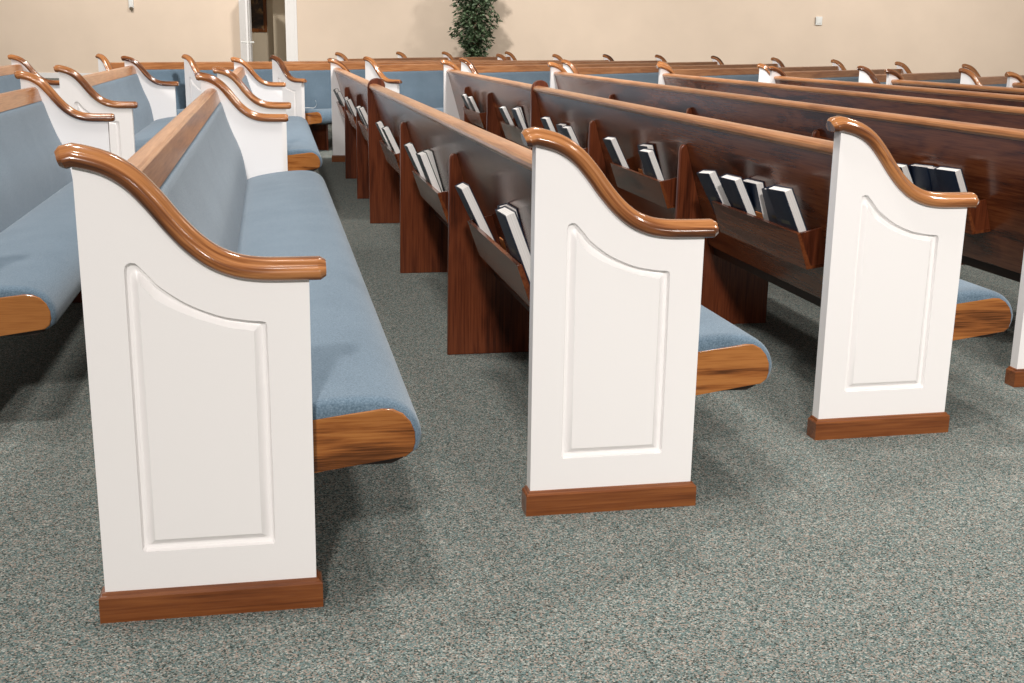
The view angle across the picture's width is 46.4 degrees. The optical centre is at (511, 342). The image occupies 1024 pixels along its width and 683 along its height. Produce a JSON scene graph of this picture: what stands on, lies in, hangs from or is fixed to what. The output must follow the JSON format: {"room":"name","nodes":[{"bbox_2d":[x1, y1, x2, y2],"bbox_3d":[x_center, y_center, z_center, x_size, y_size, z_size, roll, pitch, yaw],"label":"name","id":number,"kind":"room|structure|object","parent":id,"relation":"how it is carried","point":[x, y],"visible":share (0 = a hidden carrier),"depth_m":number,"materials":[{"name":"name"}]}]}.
{"room":"church","nodes":[
{"label":"church","id":0,"kind":"room"},
{"bbox_2d":[252,0,286,61],"bbox_3d":[-6.626,-8.238,30.356,4.500,3.000,0.750,1,14,0],"label":"wall","id":1,"kind":"structure","parent":0,"point":[272,42],"depth_m":30.54,"materials":[{"name":"beige paint"}]},
{"bbox_2d":[251,0,267,31],"bbox_3d":[-6.673,-8.443,30.570,0.800,0.950,0.035,1,14,0],"label":"framed picture","id":2,"kind":"object","parent":1,"relation":"attached to","point":[258,7],"visible":0.52,"depth_m":30.58,"materials":[{"name":"brown wood"}]},
{"bbox_2d":[251,0,263,28],"bbox_3d":[-6.673,-8.444,30.576,0.630,0.780,0.014,1,14,0],"label":"painting","id":3,"kind":"object","parent":2,"relation":"attached to","point":[257,6],"depth_m":30.58},
{"bbox_2d":[0,78,1023,682],"bbox_3d":[0.032,-2.088,12.883,52.000,0.100,42.000,1,14,0],"label":"floor","id":4,"kind":"structure","parent":0,"point":[797,558],"depth_m":2.68,"materials":[{"name":"carpet"}]},
{"bbox_2d":[0,54,59,95],"bbox_3d":[-3.619,-1.592,8.659,0.654,0.916,3.367,-2,15,-11],"label":"pew","id":5,"kind":"object","parent":4,"relation":"on","point":[8,82],"visible":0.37,"depth_m":9.77,"materials":[{"name":"white paint"}]},
{"bbox_2d":[0,70,114,335],"bbox_3d":[-1.891,-0.560,4.710,0.654,0.916,3.120,-2,15,-11],"label":"pew","id":6,"kind":"object","parent":4,"relation":"on","point":[40,278],"visible":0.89,"depth_m":4.84,"materials":[{"name":"white paint"}]},
{"bbox_2d":[0,181,80,328],"bbox_3d":[-1.784,-0.455,4.758,0.432,0.134,3.002,-2,15,-11],"label":"seat cushion","id":7,"kind":"object","parent":6,"relation":"on","point":[40,278],"depth_m":3.81,"materials":[{"name":"blue fabric"}]},
{"bbox_2d":[53,56,178,159],"bbox_3d":[-2.721,-1.622,8.831,0.654,0.916,3.367,-2,15,-11],"label":"pew","id":8,"kind":"object","parent":4,"relation":"on","point":[142,105],"visible":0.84,"depth_m":8.36,"materials":[{"name":"white paint"}]},
{"bbox_2d":[134,116,175,152],"bbox_3d":[-2.614,-1.518,8.880,0.432,0.134,3.249,-2,15,-11],"label":"seat cushion","id":9,"kind":"object","parent":8,"relation":"on","point":[145,128],"depth_m":9.23,"materials":[{"name":"blue fabric"}]},
{"bbox_2d":[54,72,420,623],"bbox_3d":[-0.907,-0.441,4.302,0.654,0.916,4.330,-2,15,-11],"label":"pew","id":10,"kind":"object","parent":4,"relation":"on","point":[238,351],"visible":1,"depth_m":2.30,"materials":[{"name":"white paint"}]},
{"bbox_2d":[237,170,420,451],"bbox_3d":[-0.800,-0.337,4.351,0.432,0.134,4.212,-2,15,-11],"label":"seat cushion","id":11,"kind":"object","parent":10,"relation":"on","point":[361,401],"depth_m":3.00,"materials":[{"name":"blue fabric"}]},
{"bbox_2d":[212,57,321,171],"bbox_3d":[-1.824,-1.652,9.003,0.654,0.916,3.367,-2,15,-11],"label":"pew","id":12,"kind":"object","parent":4,"relation":"on","point":[300,150],"visible":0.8,"depth_m":7.54,"materials":[{"name":"white paint"}]},
{"bbox_2d":[286,116,321,168],"bbox_3d":[-1.717,-1.548,9.051,0.432,0.134,3.249,-2,15,-11],"label":"seat cushion","id":13,"kind":"object","parent":12,"relation":"on","point":[302,150],"depth_m":7.71,"materials":[{"name":"blue fabric"}]},
{"bbox_2d":[95,53,506,114],"bbox_3d":[-1.783,-2.729,13.234,0.654,0.916,5.931,12,18,37],"label":"pew","id":14,"kind":"object","parent":4,"relation":"on","point":[163,71],"visible":0.17,"depth_m":11.60,"materials":[{"name":"white paint"}]},
{"bbox_2d":[181,54,562,106],"bbox_3d":[-1.063,-2.830,13.671,0.654,0.916,6.043,12,18,37],"label":"pew","id":15,"kind":"object","parent":4,"relation":"on","point":[263,69],"visible":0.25,"depth_m":11.62,"materials":[{"name":"white paint"}]},
{"bbox_2d":[335,51,454,60],"bbox_3d":[-1.286,-3.369,15.774,0.654,0.916,2.792,7,16,24],"label":"pew","id":16,"kind":"object","parent":4,"relation":"on","point":[446,56],"visible":0.12,"depth_m":15.75,"materials":[{"name":"white paint"}]},
{"bbox_2d":[270,54,613,149],"bbox_3d":[-0.286,-2.933,14.122,0.654,0.916,6.393,11,17,34],"label":"pew","id":17,"kind":"object","parent":4,"relation":"on","point":[306,83],"visible":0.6,"depth_m":11.89,"materials":[{"name":"white paint"}]},
{"bbox_2d":[305,108,331,122],"bbox_3d":[-0.193,-2.809,14.095,0.432,0.134,6.258,11,17,34],"label":"seat cushion","id":18,"kind":"object","parent":17,"relation":"on","point":[312,115],"depth_m":11.56,"materials":[{"name":"blue fabric"}]},
{"bbox_2d":[396,51,516,59],"bbox_3d":[-0.561,-3.732,17.247,0.654,0.916,2.844,9,17,30],"label":"pew","id":19,"kind":"object","parent":4,"relation":"on","point":[509,55],"visible":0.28,"depth_m":17.65,"materials":[{"name":"white paint"}]},
{"bbox_2d":[448,0,502,56],"bbox_3d":[-0.868,-7.372,28.118,1.260,2.595,1.293,-5,15,-22],"label":"potted ficus","id":20,"kind":"object","parent":4,"relation":"on","point":[481,34],"visible":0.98,"depth_m":27.98,"materials":[{"name":"green plant"}]},
{"bbox_2d":[363,55,666,111],"bbox_3d":[0.557,-2.984,14.375,0.654,0.916,6.574,10,17,31],"label":"pew","id":21,"kind":"object","parent":4,"relation":"on","point":[422,83],"visible":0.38,"depth_m":12.33,"materials":[{"name":"white paint"}]},
{"bbox_2d":[327,58,771,516],"bbox_3d":[-0.495,-1.071,6.798,0.654,0.916,8.438,-2,15,-11],"label":"pew","id":22,"kind":"object","parent":4,"relation":"on","point":[618,336],"visible":0.97,"depth_m":2.87,"materials":[{"name":"white paint"}]},
{"bbox_2d":[337,91,344,105],"bbox_3d":[-1.363,-1.938,9.727,0.121,0.220,0.153,-2,15,-10],"label":"book","id":23,"kind":"object","parent":22,"relation":"in","point":[339,93],"visible":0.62,"depth_m":9.65,"materials":[{"name":"white paper"}]},
{"bbox_2d":[343,96,353,115],"bbox_3d":[-1.194,-1.730,8.920,0.121,0.220,0.153,-2,15,-10],"label":"book","id":24,"kind":"object","parent":22,"relation":"in","point":[346,97],"visible":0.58,"depth_m":8.85,"materials":[{"name":"white paper"}]},
{"bbox_2d":[346,99,355,115],"bbox_3d":[-1.126,-1.647,8.598,0.121,0.220,0.153,-2,15,-10],"label":"book","id":25,"kind":"object","parent":22,"relation":"in","point":[349,101],"visible":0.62,"depth_m":8.52,"materials":[{"name":"white paper"}]},
{"bbox_2d":[355,105,366,126],"bbox_3d":[-0.952,-1.432,7.761,0.121,0.219,0.151,-2,15,-11],"label":"book","id":26,"kind":"object","parent":22,"relation":"in","point":[359,106],"visible":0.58,"depth_m":7.69,"materials":[{"name":"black paper"}]},
{"bbox_2d":[358,106,367,127],"bbox_3d":[-0.889,-1.357,7.447,0.126,0.232,0.153,-2,15,-10],"label":"book","id":27,"kind":"object","parent":22,"relation":"in","point":[362,110],"visible":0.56,"depth_m":7.37,"materials":[{"name":"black paper"}]},
{"bbox_2d":[375,121,391,149],"bbox_3d":[-0.666,-1.079,6.396,0.121,0.220,0.153,-2,15,-10],"label":"book","id":28,"kind":"object","parent":22,"relation":"in","point":[379,124],"visible":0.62,"depth_m":6.32,"materials":[{"name":"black paper"}]},
{"bbox_2d":[382,126,399,153],"bbox_3d":[-0.592,-0.986,6.035,0.123,0.219,0.153,-2,15,-10],"label":"book","id":29,"kind":"object","parent":22,"relation":"in","point":[386,130],"visible":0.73,"depth_m":5.96,"materials":[{"name":"white paper"}]},
{"bbox_2d":[404,142,425,179],"bbox_3d":[-0.396,-0.746,5.105,0.121,0.220,0.153,-2,15,-10],"label":"book","id":30,"kind":"object","parent":22,"relation":"in","point":[411,151],"visible":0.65,"depth_m":5.03,"materials":[{"name":"white paper"}]},
{"bbox_2d":[416,151,441,191],"bbox_3d":[-0.316,-0.640,4.686,0.109,0.225,0.155,-2,15,-10],"label":"book","id":31,"kind":"object","parent":22,"relation":"in","point":[422,156],"visible":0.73,"depth_m":4.62,"materials":[{"name":"white paper"}]},
{"bbox_2d":[422,149,443,191],"bbox_3d":[-0.323,-0.692,4.912,0.083,0.205,0.151,-2,15,-11],"label":"book","id":32,"kind":"object","parent":22,"relation":"in","point":[430,154],"visible":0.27,"depth_m":4.84,"materials":[{"name":"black paper"}]},
{"bbox_2d":[455,182,495,241],"bbox_3d":[-0.110,-0.391,3.730,0.123,0.220,0.154,-2,15,-10],"label":"book","id":33,"kind":"object","parent":22,"relation":"in","point":[467,197],"visible":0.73,"depth_m":3.66,"materials":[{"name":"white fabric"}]},
{"bbox_2d":[499,237,506,251],"bbox_3d":[-0.016,-0.242,3.342,0.032,0.102,0.050,-2,15,-11],"label":"card","id":34,"kind":"object","parent":22,"relation":"in","point":[500,238],"visible":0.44,"depth_m":3.32,"materials":[{"name":"orange paper"}]},
{"bbox_2d":[497,203,522,255],"bbox_3d":[0.011,-0.281,3.317,0.083,0.205,0.151,-2,15,-11],"label":"book","id":35,"kind":"object","parent":22,"relation":"in","point":[504,204],"visible":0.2,"depth_m":3.30,"materials":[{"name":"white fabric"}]},
{"bbox_2d":[495,206,530,284],"bbox_3d":[0.022,-0.229,3.061,0.112,0.237,0.154,-2,15,-11],"label":"book","id":36,"kind":"object","parent":22,"relation":"in","point":[508,219],"visible":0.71,"depth_m":2.99,"materials":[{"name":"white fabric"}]},
{"bbox_2d":[698,305,771,378],"bbox_3d":[-0.388,-0.966,6.847,0.432,0.134,8.320,-2,15,-11],"label":"seat cushion","id":37,"kind":"object","parent":22,"relation":"on","point":[725,351],"depth_m":2.92,"materials":[{"name":"blue fabric"}]},
{"bbox_2d":[459,56,723,87],"bbox_3d":[1.403,-2.946,14.276,0.654,0.916,6.136,10,17,32],"label":"pew","id":38,"kind":"object","parent":4,"relation":"on","point":[529,74],"visible":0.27,"depth_m":12.72,"materials":[{"name":"white paint"}]},
{"bbox_2d":[561,57,784,83],"bbox_3d":[2.230,-2.809,13.784,0.654,0.916,5.276,11,17,33],"label":"pew","id":39,"kind":"object","parent":4,"relation":"on","point":[649,74],"visible":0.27,"depth_m":12.80,"materials":[{"name":"white paint"}]},
{"bbox_2d":[440,60,1012,439],"bbox_3d":[0.424,-1.133,7.097,0.654,0.916,7.845,-2,15,-11],"label":"pew","id":40,"kind":"object","parent":4,"relation":"on","point":[879,253],"visible":0.89,"depth_m":3.49,"materials":[{"name":"white paint"}]},
{"bbox_2d":[461,94,471,109],"bbox_3d":[-0.344,-1.900,9.639,0.121,0.220,0.153,-2,15,-10],"label":"book","id":41,"kind":"object","parent":40,"relation":"in","point":[464,96],"visible":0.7,"depth_m":9.57,"materials":[{"name":"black paper"}]},
{"bbox_2d":[467,96,479,112],"bbox_3d":[-0.284,-1.820,9.337,0.125,0.221,0.156,-2,14,-9],"label":"book","id":42,"kind":"object","parent":40,"relation":"in","point":[470,99],"visible":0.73,"depth_m":9.27,"materials":[{"name":"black paper"}]},
{"bbox_2d":[499,106,514,125],"bbox_3d":[-0.019,-1.482,8.026,0.125,0.221,0.156,-2,14,-9],"label":"book","id":43,"kind":"object","parent":40,"relation":"in","point":[507,118],"visible":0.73,"depth_m":7.95,"materials":[{"name":"white paper"}]},
{"bbox_2d":[511,107,526,128],"bbox_3d":[0.064,-1.373,7.564,0.118,0.236,0.155,-2,15,-10],"label":"book","id":44,"kind":"object","parent":40,"relation":"in","point":[516,111],"visible":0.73,"depth_m":7.49,"materials":[{"name":"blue paper"}]},
{"bbox_2d":[540,116,555,131],"bbox_3d":[0.234,-1.166,6.767,0.126,0.232,0.153,-2,15,-10],"label":"book","id":45,"kind":"object","parent":40,"relation":"in","point":[547,123],"visible":0.27,"depth_m":6.69,"materials":[{"name":"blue paper"}]},
{"bbox_2d":[556,123,566,134],"bbox_3d":[0.299,-1.112,6.604,0.090,0.205,0.152,-2,15,-10],"label":"book","id":46,"kind":"object","parent":40,"relation":"in","point":[559,125],"visible":0.27,"depth_m":6.58,"materials":[{"name":"paper"}]},
{"bbox_2d":[561,125,580,146],"bbox_3d":[0.331,-1.036,6.296,0.125,0.221,0.156,-2,14,-9],"label":"book","id":47,"kind":"object","parent":40,"relation":"in","point":[568,131],"visible":0.29,"depth_m":6.22,"materials":[{"name":"white paper"}]},
{"bbox_2d":[603,136,629,168],"bbox_3d":[0.493,-0.832,5.477,0.131,0.233,0.157,-2,14,-9],"label":"book","id":48,"kind":"object","parent":40,"relation":"in","point":[612,145],"visible":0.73,"depth_m":5.41,"materials":[{"name":"paper"}]},
{"bbox_2d":[637,143,654,174],"bbox_3d":[0.598,-0.740,5.120,0.093,0.228,0.155,-2,15,-10],"label":"book","id":49,"kind":"object","parent":40,"relation":"in","point":[640,146],"visible":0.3,"depth_m":5.09,"materials":[{"name":"black paper"}]},
{"bbox_2d":[638,148,664,180],"bbox_3d":[0.592,-0.696,4.962,0.113,0.224,0.155,-2,15,-10],"label":"book","id":50,"kind":"object","parent":40,"relation":"in","point":[648,157],"visible":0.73,"depth_m":4.90,"materials":[{"name":"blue paper"}]},
{"bbox_2d":[697,169,730,212],"bbox_3d":[0.739,-0.512,4.277,0.127,0.224,0.163,-1,14,-8],"label":"book","id":51,"kind":"object","parent":40,"relation":"in","point":[711,183],"visible":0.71,"depth_m":4.21,"materials":[{"name":"blue paper"}]},
{"bbox_2d":[719,174,755,215],"bbox_3d":[0.781,-0.462,4.059,0.123,0.218,0.151,-2,15,-10],"label":"book","id":52,"kind":"object","parent":40,"relation":"in","point":[735,189],"visible":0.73,"depth_m":4.00,"materials":[{"name":"blue fabric"}]},
{"bbox_2d":[743,178,768,220],"bbox_3d":[0.825,-0.447,4.019,0.083,0.205,0.151,-2,15,-10],"label":"book","id":53,"kind":"object","parent":40,"relation":"in","point":[754,187],"visible":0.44,"depth_m":3.95,"materials":[{"name":"blue fabric"}]},
{"bbox_2d":[755,211,762,217],"bbox_3d":[0.821,-0.379,3.930,0.032,0.102,0.050,-2,15,-11],"label":"card","id":54,"kind":"object","parent":40,"relation":"in","point":[758,214],"visible":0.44,"depth_m":3.91,"materials":[{"name":"orange paper"}]},
{"bbox_2d":[762,186,778,223],"bbox_3d":[0.862,-0.397,3.831,0.087,0.207,0.154,-2,15,-10],"label":"book","id":55,"kind":"object","parent":40,"relation":"in","point":[770,211],"visible":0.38,"depth_m":3.85,"materials":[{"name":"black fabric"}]},
{"bbox_2d":[766,185,806,231],"bbox_3d":[0.854,-0.363,3.650,0.120,0.236,0.157,-2,14,-10],"label":"book","id":56,"kind":"object","parent":40,"relation":"in","point":[783,199],"visible":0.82,"depth_m":3.59,"materials":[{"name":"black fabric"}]},
{"bbox_2d":[957,279,1012,326],"bbox_3d":[0.531,-1.028,7.146,0.432,0.134,7.726,-2,15,-11],"label":"seat cushion","id":57,"kind":"object","parent":40,"relation":"on","point":[977,306],"depth_m":3.49,"materials":[{"name":"blue fabric"}]},
{"bbox_2d":[657,59,845,81],"bbox_3d":[2.941,-2.635,13.144,0.654,0.916,4.309,11,18,36],"label":"pew","id":58,"kind":"object","parent":4,"relation":"on","point":[745,74],"visible":0.16,"depth_m":12.74,"materials":[{"name":"white paint"}]},
{"bbox_2d":[547,62,1023,386],"bbox_3d":[1.300,-1.160,7.253,0.654,0.916,6.990,-2,15,-11],"label":"pew","id":59,"kind":"object","parent":4,"relation":"on","point":[990,158],"visible":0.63,"depth_m":4.53,"materials":[{"name":"white paint"}]},
{"bbox_2d":[897,163,913,183],"bbox_3d":[1.562,-0.620,4.769,0.113,0.199,0.152,-2,15,-10],"label":"book","id":60,"kind":"object","parent":59,"relation":"in","point":[904,168],"visible":0.09,"depth_m":4.68,"materials":[{"name":"white paper"}]},
{"bbox_2d":[908,163,933,190],"bbox_3d":[1.613,-0.595,4.655,0.089,0.207,0.154,-2,15,-10],"label":"book","id":61,"kind":"object","parent":59,"relation":"in","point":[919,172],"visible":0.48,"depth_m":4.63,"materials":[{"name":"blue fabric"}]},
{"bbox_2d":[927,166,939,191],"bbox_3d":[1.640,-0.563,4.525,0.087,0.205,0.151,-2,15,-11],"label":"book","id":62,"kind":"object","parent":59,"relation":"in","point":[932,176],"visible":0.23,"depth_m":4.55,"materials":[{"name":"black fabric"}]},
{"bbox_2d":[934,166,967,191],"bbox_3d":[1.628,-0.536,4.389,0.111,0.223,0.153,-2,15,-10],"label":"book","id":63,"kind":"object","parent":59,"relation":"in","point":[950,179],"visible":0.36,"depth_m":4.34,"materials":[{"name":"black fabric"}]},
{"bbox_2d":[757,61,911,82],"bbox_3d":[3.609,-2.438,12.412,0.654,0.916,3.490,12,18,37],"label":"pew","id":64,"kind":"object","parent":4,"relation":"on","point":[764,74],"visible":0.2,"depth_m":12.23,"materials":[{"name":"white paint"}]},
{"bbox_2d":[656,63,1023,264],"bbox_3d":[2.175,-1.214,7.521,0.654,0.916,6.366,-2,15,-11],"label":"pew","id":65,"kind":"object","parent":4,"relation":"on","point":[969,112],"visible":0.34,"depth_m":6.86,"materials":[{"name":"white paint"}]},
{"bbox_2d":[767,66,1023,106],"bbox_3d":[2.991,-1.235,7.650,0.654,0.916,5.481,-2,15,-11],"label":"pew","id":66,"kind":"object","parent":4,"relation":"on","point":[777,76],"visible":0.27,"depth_m":8.03,"materials":[{"name":"white paint"}]},
{"bbox_2d":[857,64,980,83],"bbox_3d":[4.222,-2.255,11.729,0.654,0.916,2.763,12,18,38],"label":"pew","id":67,"kind":"object","parent":4,"relation":"on","point":[866,75],"visible":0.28,"depth_m":11.71,"materials":[{"name":"white paint"}]},
{"bbox_2d":[884,69,1023,94],"bbox_3d":[3.717,-1.228,7.667,0.654,0.916,4.407,-2,15,-11],"label":"pew","id":68,"kind":"object","parent":4,"relation":"on","point":[893,77],"visible":0.22,"depth_m":8.79,"materials":[{"name":"white paint"}]},
{"bbox_2d":[958,68,1023,86],"bbox_3d":[4.827,-2.098,11.148,0.654,0.916,2.240,12,18,38],"label":"pew","id":69,"kind":"object","parent":4,"relation":"on","point":[967,76],"visible":0.22,"depth_m":10.43,"materials":[{"name":"white paint"}]},
{"bbox_2d":[1005,71,1023,87],"bbox_3d":[4.474,-1.247,7.785,0.654,0.916,3.522,-2,15,-11],"label":"pew","id":70,"kind":"object","parent":4,"relation":"on","point":[1014,80],"visible":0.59,"depth_m":9.25,"materials":[{"name":"white paint"}]},
{"bbox_2d":[0,0,1023,76],"bbox_3d":[0.141,-9.353,28.653,52.000,6.200,0.159,1,14,0],"label":"wall","id":71,"kind":"structure","parent":0,"point":[927,36],"depth_m":29.02,"materials":[{"name":"beige paint"}]},
{"bbox_2d":[37,72,92,77],"bbox_3d":[-16.267,-6.639,29.319,19.270,0.130,0.023,1,14,0],"label":"baseboard","id":72,"kind":"structure","parent":71,"relation":"attached to","point":[45,75],"depth_m":29.30,"materials":[{"name":"white wood"}]},
{"bbox_2d":[128,0,133,9],"bbox_3d":[-9.208,-8.180,28.858,0.120,0.290,0.100,1,14,0],"label":"wall speaker","id":73,"kind":"object","parent":71,"relation":"attached to","point":[130,2],"visible":1,"depth_m":28.85,"materials":[{"name":"white plastic"}]},
{"bbox_2d":[241,0,253,61],"bbox_3d":[-6.335,-7.327,28.620,0.310,2.080,0.900,-2,15,-11],"label":"door","id":74,"kind":"structure","parent":71,"relation":"in","point":[247,42],"depth_m":28.23,"materials":[{"name":"white wood"}]},
{"bbox_2d":[239,0,297,61],"bbox_3d":[-5.917,-7.552,29.122,1.399,2.300,0.194,1,14,0],"label":"trim","id":75,"kind":"structure","parent":71,"relation":"attached to","point":[290,5],"depth_m":29.02,"materials":[{"name":"white wood"}]},
{"bbox_2d":[815,16,822,24],"bbox_3d":[7.426,-7.793,28.913,0.166,0.200,0.062,1,14,0],"label":"thermostat","id":76,"kind":"object","parent":71,"relation":"attached to","point":[818,20],"visible":1,"depth_m":28.89,"materials":[{"name":"white plastic"}]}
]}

